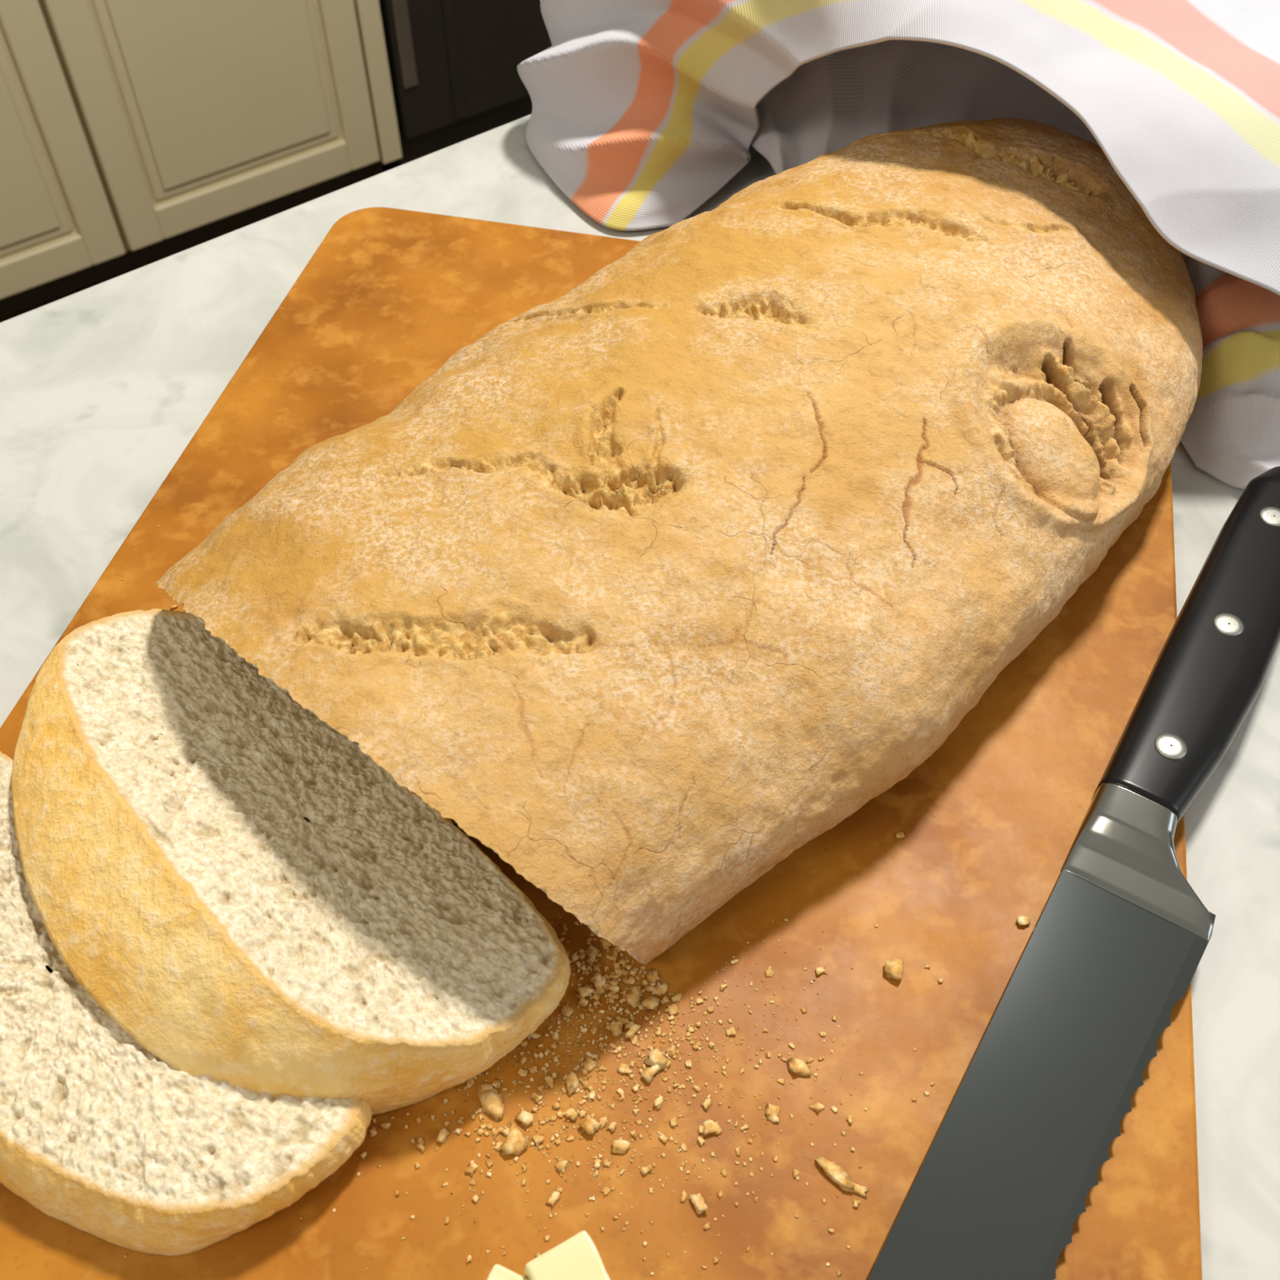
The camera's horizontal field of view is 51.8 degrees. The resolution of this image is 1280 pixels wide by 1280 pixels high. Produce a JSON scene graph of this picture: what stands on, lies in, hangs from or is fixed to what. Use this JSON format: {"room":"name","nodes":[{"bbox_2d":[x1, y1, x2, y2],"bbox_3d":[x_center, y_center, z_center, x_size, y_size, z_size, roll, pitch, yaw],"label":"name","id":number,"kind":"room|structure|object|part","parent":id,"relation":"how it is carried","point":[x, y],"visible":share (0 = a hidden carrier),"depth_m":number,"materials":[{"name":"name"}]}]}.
{"room":"kitchen","nodes":[
{"label":"kitchen","id":0,"kind":"room"},
{"bbox_2d":[0,162,391,322],"bbox_3d":[0.389,0.546,1.141,7.853,0.001,7.564,0,51,0],"label":"floor","id":1,"kind":"structure","parent":0,"point":[385,167],"depth_m":2.03,"materials":[{"name":"brown wood"}]},
{"bbox_2d":[0,0,402,318],"bbox_3d":[-0.856,-1.027,1.853,3.021,0.901,0.620,-30,56,-22],"label":"base cabinet","id":2,"kind":"object","parent":1,"relation":"on","point":[134,134],"visible":1,"depth_m":1.88,"materials":[{"name":"paint"}]},
{"bbox_3d":[-0.935,-0.677,1.641,0.304,0.499,0.013,-30,56,-22],"label":"door mould","id":3,"kind":"part","parent":2,"relation":"part of","materials":[{"name":"paint"}]},
{"bbox_3d":[-0.937,-0.679,1.643,0.400,0.595,0.010,-30,56,-22],"label":"door panel","id":4,"kind":"part","parent":2,"relation":"part of","materials":[{"name":"paint"}]},
{"bbox_3d":[-0.934,-0.497,1.857,0.318,0.052,0.021,-30,56,-22],"label":"door rail","id":5,"kind":"part","parent":2,"relation":"part of","materials":[{"name":"paint"}]},
{"bbox_3d":[-0.591,-0.874,1.803,0.304,0.499,0.013,-30,56,-22],"label":"door mould","id":6,"kind":"part","parent":2,"relation":"part of","materials":[{"name":"paint"}]},
{"bbox_3d":[-0.593,-0.875,1.804,0.400,0.595,0.010,-30,56,-22],"label":"door panel","id":7,"kind":"part","parent":2,"relation":"part of","materials":[{"name":"paint"}]},
{"bbox_3d":[-0.590,-0.694,2.019,0.318,0.052,0.021,-30,56,-22],"label":"door rail","id":8,"kind":"part","parent":2,"relation":"part of","materials":[{"name":"paint"}]},
{"bbox_2d":[378,0,551,168],"bbox_3d":[-0.302,-1.321,2.107,0.588,0.845,0.615,-30,56,-22],"label":"dishwasher","id":9,"kind":"object","parent":1,"relation":"on","point":[455,77],"visible":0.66,"depth_m":2.10,"materials":[{"name":"grey metal"}]},
{"bbox_3d":[-0.357,-0.937,1.969,0.024,0.230,0.006,-30,56,-22],"label":"trim","id":10,"kind":"part","parent":9,"relation":"part of","materials":[{"name":"grey metal"}]},
{"bbox_2d":[0,114,1279,1279],"bbox_3d":[0.185,0.403,0.676,2.701,0.899,1.050,-31,57,-23],"label":"kitchen island","id":11,"kind":"object","parent":1,"relation":"on","point":[104,386],"visible":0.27,"depth_m":0.47,"materials":[{"name":"stone"}]},
{"bbox_2d":[0,207,1202,1279],"bbox_3d":[-0.016,0.031,0.394,0.344,0.008,0.504,10,51,8],"label":"cutting board","id":12,"kind":"object","parent":11,"relation":"on","point":[990,821],"visible":0.41,"depth_m":0.34,"materials":[{"name":"brown wood"}]},
{"bbox_2d":[0,751,371,1256],"bbox_3d":[-0.154,0.084,0.332,0.193,0.020,0.075,31,57,23],"label":"bread slice","id":13,"kind":"object","parent":12,"relation":"on","point":[114,1143],"visible":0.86,"depth_m":0.30,"materials":[{"name":"beige food"}]},
{"bbox_2d":[11,608,570,1115],"bbox_3d":[-0.106,0.054,0.344,0.180,0.040,0.097,36,59,26],"label":"bread slice","id":14,"kind":"object","parent":12,"relation":"on","point":[255,900],"visible":0.96,"depth_m":0.33,"materials":[{"name":"beige food"}]},
{"bbox_2d":[486,1230,610,1279],"bbox_3d":[-0.025,0.149,0.282,0.028,0.014,0.050,27,55,20],"label":"butter pieces","id":15,"kind":"object","parent":12,"relation":"on","point":[578,1257],"visible":1,"depth_m":0.29,"materials":[{"name":"yellow food"}]},
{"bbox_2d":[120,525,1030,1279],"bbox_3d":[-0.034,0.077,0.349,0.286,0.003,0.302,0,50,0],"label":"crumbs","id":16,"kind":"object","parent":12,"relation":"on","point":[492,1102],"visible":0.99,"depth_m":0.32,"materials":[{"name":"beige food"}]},
{"bbox_2d":[155,117,1202,964],"bbox_3d":[0.033,-0.070,0.423,0.346,0.076,0.360,0,50,0],"label":"bread loaf","id":17,"kind":"object","parent":12,"relation":"on","point":[676,567],"visible":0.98,"depth_m":0.36,"materials":[{"name":"brown food"}]},
{"bbox_2d":[866,466,1279,1279],"bbox_3d":[0.119,0.082,0.335,0.041,0.018,0.418,26,55,20],"label":"bread knife","id":18,"kind":"object","parent":12,"relation":"on","point":[1121,935],"visible":1,"depth_m":0.34,"materials":[{"name":"metal"}]},
{"bbox_3d":[0.072,0.144,0.291,0.040,0.006,0.239,26,55,20],"label":"blade","id":19,"kind":"part","parent":18,"relation":"part of","materials":[{"name":"metal"}]},
{"bbox_3d":[0.182,-0.004,0.406,0.030,0.018,0.162,27,55,20],"label":"handle","id":20,"kind":"part","parent":18,"relation":"part of","materials":[{"name":"black plastic"}]},
{"bbox_2d":[516,0,1279,488],"bbox_3d":[0.168,-0.252,0.550,0.431,0.126,0.315,24,55,19],"label":"dish towel","id":21,"kind":"object","parent":11,"relation":"on","point":[643,111],"visible":0.85,"depth_m":0.49,"materials":[{"name":"fabric"}]}
]}

